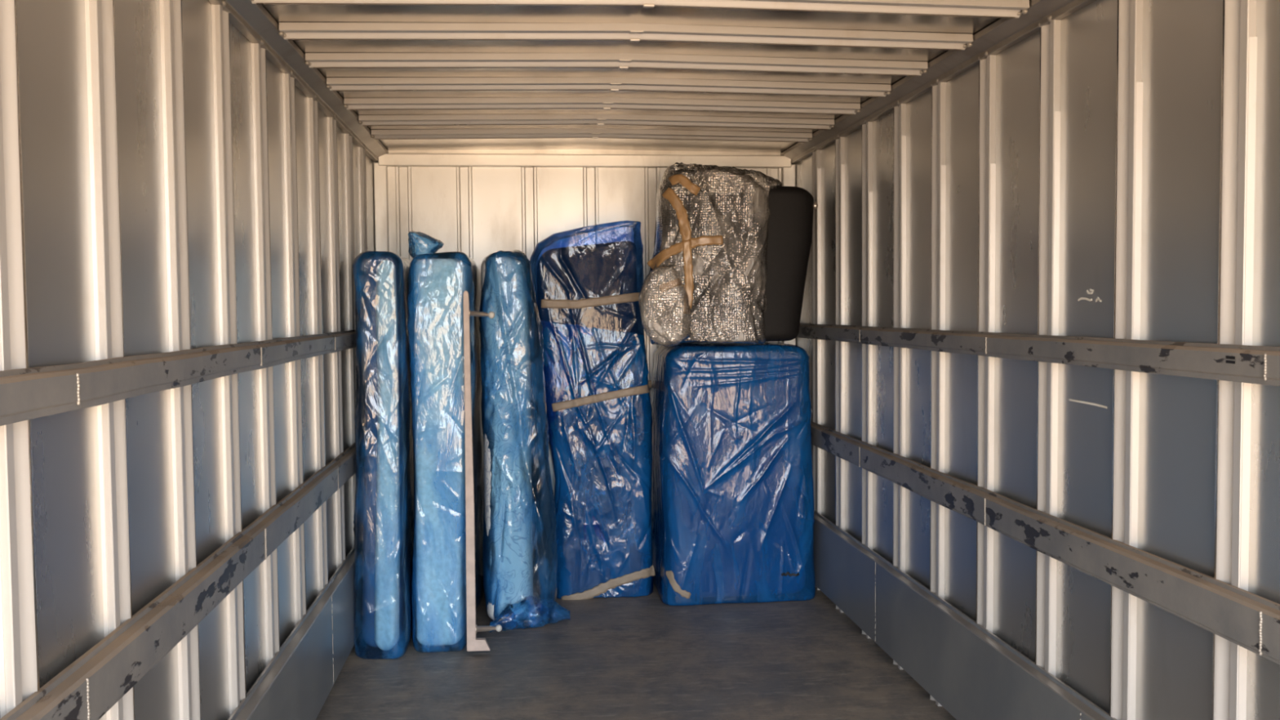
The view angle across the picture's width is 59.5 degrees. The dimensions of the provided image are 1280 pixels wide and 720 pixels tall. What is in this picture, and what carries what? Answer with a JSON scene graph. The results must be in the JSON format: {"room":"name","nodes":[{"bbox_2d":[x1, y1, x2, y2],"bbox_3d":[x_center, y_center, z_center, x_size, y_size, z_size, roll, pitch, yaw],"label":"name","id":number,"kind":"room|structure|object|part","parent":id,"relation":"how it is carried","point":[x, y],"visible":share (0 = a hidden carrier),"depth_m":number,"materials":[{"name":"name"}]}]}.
{"room":"cargo space","nodes":[
{"label":"cargo space","id":0,"kind":"room"},
{"bbox_2d":[0,0,374,719],"bbox_3d":[-1.112,0.195,2.717,0.068,2.540,7.410,-1,3,-6],"label":"wall","id":1,"kind":"structure","parent":0,"point":[166,187],"depth_m":2.60,"materials":[{"name":"grey metal"}]},
{"bbox_2d":[0,329,355,426],"bbox_3d":[-1.067,0.015,2.659,0.049,0.080,7.300,-1,3,-6],"label":"wall rail","id":2,"kind":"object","parent":1,"relation":"attached to","point":[25,393],"depth_m":2.23,"materials":[{"name":"grey metal"}]},
{"bbox_2d":[0,440,364,719],"bbox_3d":[-1.062,0.564,2.684,0.049,0.110,7.300,-1,3,-6],"label":"wall rail","id":3,"kind":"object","parent":1,"relation":"attached to","point":[92,684],"depth_m":2.44,"materials":[{"name":"grey metal"}]},
{"bbox_2d":[227,546,363,719],"bbox_3d":[-1.058,1.176,2.712,0.049,0.371,7.300,-1,3,-6],"label":"baseboard","id":4,"kind":"structure","parent":1,"relation":"attached to","point":[296,683],"depth_m":4.03,"materials":[{"name":"metal"}]},
{"bbox_2d":[207,0,388,162],"bbox_3d":[-1.083,-0.980,2.642,0.082,0.064,7.360,-1,3,-6],"label":"trim","id":5,"kind":"structure","parent":1,"relation":"attached to","point":[251,20],"depth_m":3.89,"materials":[{"name":"metal"}]},
{"bbox_2d":[387,149,782,573],"bbox_3d":[-0.289,0.016,6.475,2.472,2.540,0.052,-1,3,-6],"label":"wall","id":6,"kind":"structure","parent":0,"point":[477,212],"depth_m":6.39,"materials":[{"name":"white metal"}]},
{"bbox_2d":[373,162,389,251],"bbox_3d":[-1.447,0.072,6.333,0.074,2.360,0.045,-1,3,-6],"label":"trim","id":7,"kind":"structure","parent":6,"relation":"attached to","point":[380,199],"depth_m":6.27,"materials":[{"name":"white metal"}]},
{"bbox_2d":[377,153,791,168],"bbox_3d":[-0.295,-1.135,6.389,2.350,0.067,0.060,-1,3,-6],"label":"trim","id":8,"kind":"structure","parent":6,"relation":"attached to","point":[402,160],"depth_m":6.35,"materials":[{"name":"white metal"}]},
{"bbox_2d":[782,164,795,345],"bbox_3d":[0.875,0.042,6.569,0.074,2.360,0.045,-1,3,-6],"label":"trim","id":9,"kind":"structure","parent":6,"relation":"attached to","point":[788,174],"depth_m":6.50,"materials":[{"name":"metal"}]},
{"bbox_2d":[315,573,956,719],"bbox_3d":[0.098,1.430,2.861,2.412,0.060,7.380,-1,3,-6],"label":"floor","id":10,"kind":"structure","parent":0,"point":[642,657],"depth_m":4.72,"materials":[{"name":"grey metal"}]},
{"bbox_2d":[351,250,413,659],"bbox_3d":[-1.223,0.391,5.519,0.284,1.790,1.346,-1,3,-6],"label":"mattress","id":11,"kind":"object","parent":10,"relation":"on","point":[384,515],"visible":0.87,"depth_m":4.95,"materials":[{"name":"blue plastic"}]},
{"bbox_2d":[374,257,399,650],"bbox_3d":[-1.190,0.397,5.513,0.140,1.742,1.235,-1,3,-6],"label":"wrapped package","id":12,"kind":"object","parent":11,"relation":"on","point":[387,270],"depth_m":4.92,"materials":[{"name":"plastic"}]},
{"bbox_2d":[406,231,502,652],"bbox_3d":[-0.894,0.336,5.559,0.406,1.890,1.318,-1,3,-6],"label":"wrapped package","id":13,"kind":"object","parent":10,"relation":"on","point":[447,588],"visible":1,"depth_m":4.99,"materials":[{"name":"blue plastic"}]},
{"bbox_3d":[-0.754,0.492,4.936,0.043,1.592,0.030,-1,3,-6],"label":"board","id":14,"kind":"part","parent":13,"relation":"part of","materials":[{"name":"white wood"}]},
{"bbox_3d":[-0.708,-0.206,4.909,0.086,0.033,0.032,-1,3,-6],"label":"leg","id":15,"kind":"part","parent":13,"relation":"part of","materials":[{"name":"silver metal"}]},
{"bbox_3d":[-0.687,1.194,4.974,0.088,0.039,0.038,-1,3,-6],"label":"leg","id":16,"kind":"part","parent":13,"relation":"part of","materials":[{"name":"silver metal"}]},
{"bbox_2d":[478,249,570,632],"bbox_3d":[-0.594,0.362,5.749,0.425,1.816,1.003,-1,3,-6],"label":"wrapped package","id":17,"kind":"object","parent":10,"relation":"on","point":[520,559],"visible":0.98,"depth_m":5.37,"materials":[{"name":"plastic"}]},
{"bbox_3d":[-0.679,0.370,5.763,0.235,1.764,0.840,-1,3,-6],"label":"mattress","id":18,"kind":"part","parent":17,"relation":"part of","materials":[{"name":"plastic"}]},
{"bbox_2d":[529,220,655,599],"bbox_3d":[-0.254,0.271,6.092,0.672,2.024,0.491,-1,3,-6],"label":"headboard","id":19,"kind":"object","parent":10,"relation":"on","point":[597,385],"visible":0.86,"depth_m":5.93,"materials":[{"name":"plastic"}]},
{"bbox_2d":[650,342,815,605],"bbox_3d":[0.486,0.576,6.074,0.839,1.341,0.706,-1,3,-6],"label":"wrapped package","id":20,"kind":"object","parent":10,"relation":"on","point":[735,468],"visible":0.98,"depth_m":5.80,"materials":[{"name":"blue plastic wrap"},{"name":"adhesive tape"}]},
{"bbox_2d":[638,162,817,346],"bbox_3d":[0.417,-0.554,5.912,0.967,0.936,0.818,-1,3,-6],"label":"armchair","id":21,"kind":"object","parent":20,"relation":"on","point":[729,262],"visible":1,"depth_m":5.65,"materials":[{"name":"plastic"}]},
{"bbox_2d":[249,0,1030,152],"bbox_3d":[0.074,-1.033,2.773,2.472,0.083,7.390,-1,3,-6],"label":"ceiling","id":22,"kind":"structure","parent":0,"point":[748,76],"depth_m":4.05,"materials":[{"name":"white metal"}]},
{"bbox_3d":[-0.227,-1.145,5.716,0.044,0.017,0.084,-1,3,-6],"label":"splice plate","id":23,"kind":"part","parent":22,"relation":"part of","materials":[{"name":"white metal"}]},
{"bbox_3d":[-0.184,-1.126,5.301,0.044,0.017,0.084,-1,3,-6],"label":"splice plate","id":24,"kind":"part","parent":22,"relation":"part of","materials":[{"name":"white metal"}]},
{"bbox_3d":[-0.142,-1.108,4.885,0.044,0.017,0.084,-1,3,-6],"label":"splice plate","id":25,"kind":"part","parent":22,"relation":"part of","materials":[{"name":"white metal"}]},
{"bbox_3d":[-0.099,-1.089,4.469,0.044,0.017,0.084,-1,3,-6],"label":"splice plate","id":26,"kind":"part","parent":22,"relation":"part of","materials":[{"name":"white metal"}]},
{"bbox_3d":[-0.057,-1.070,4.053,0.044,0.017,0.084,-1,3,-6],"label":"splice plate","id":27,"kind":"part","parent":22,"relation":"part of","materials":[{"name":"white metal"}]},
{"bbox_3d":[-0.014,-1.052,3.637,0.044,0.017,0.084,-1,3,-6],"label":"splice plate","id":28,"kind":"part","parent":22,"relation":"part of","materials":[{"name":"white metal"}]},
{"bbox_3d":[0.029,-1.033,3.221,0.044,0.017,0.084,-1,3,-6],"label":"splice plate","id":29,"kind":"part","parent":22,"relation":"part of","materials":[{"name":"white metal"}]},
{"bbox_2d":[794,0,1279,719],"bbox_3d":[1.279,0.164,2.961,0.068,2.540,7.410,-1,3,-6],"label":"wall","id":30,"kind":"structure","parent":0,"point":[1113,171],"depth_m":3.18,"materials":[{"name":"grey metal"}]},
{"bbox_2d":[780,0,1096,164],"bbox_3d":[1.235,-1.010,2.878,0.082,0.064,7.360,-1,3,-6],"label":"trim","id":31,"kind":"structure","parent":30,"relation":"attached to","point":[1003,33],"depth_m":4.01,"materials":[{"name":"metal"}]},
{"bbox_2d":[813,510,1117,719],"bbox_3d":[1.253,1.145,2.947,0.049,0.371,7.300,-1,3,-6],"label":"baseboard","id":32,"kind":"structure","parent":30,"relation":"attached to","point":[972,673],"depth_m":4.17,"materials":[{"name":"metal"}]},
{"bbox_2d":[796,323,1279,386],"bbox_3d":[1.242,-0.015,2.894,0.049,0.080,7.300,-1,3,-6],"label":"trim","id":33,"kind":"structure","parent":30,"relation":"attached to","point":[1251,364],"depth_m":3.00,"materials":[{"name":"grey metal"}]},
{"bbox_2d":[810,421,1279,664],"bbox_3d":[1.246,0.534,2.919,0.049,0.110,7.300,-1,3,-6],"label":"wall rail","id":34,"kind":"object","parent":30,"relation":"attached to","point":[1247,620],"depth_m":3.00,"materials":[{"name":"grey metal"}]}
]}

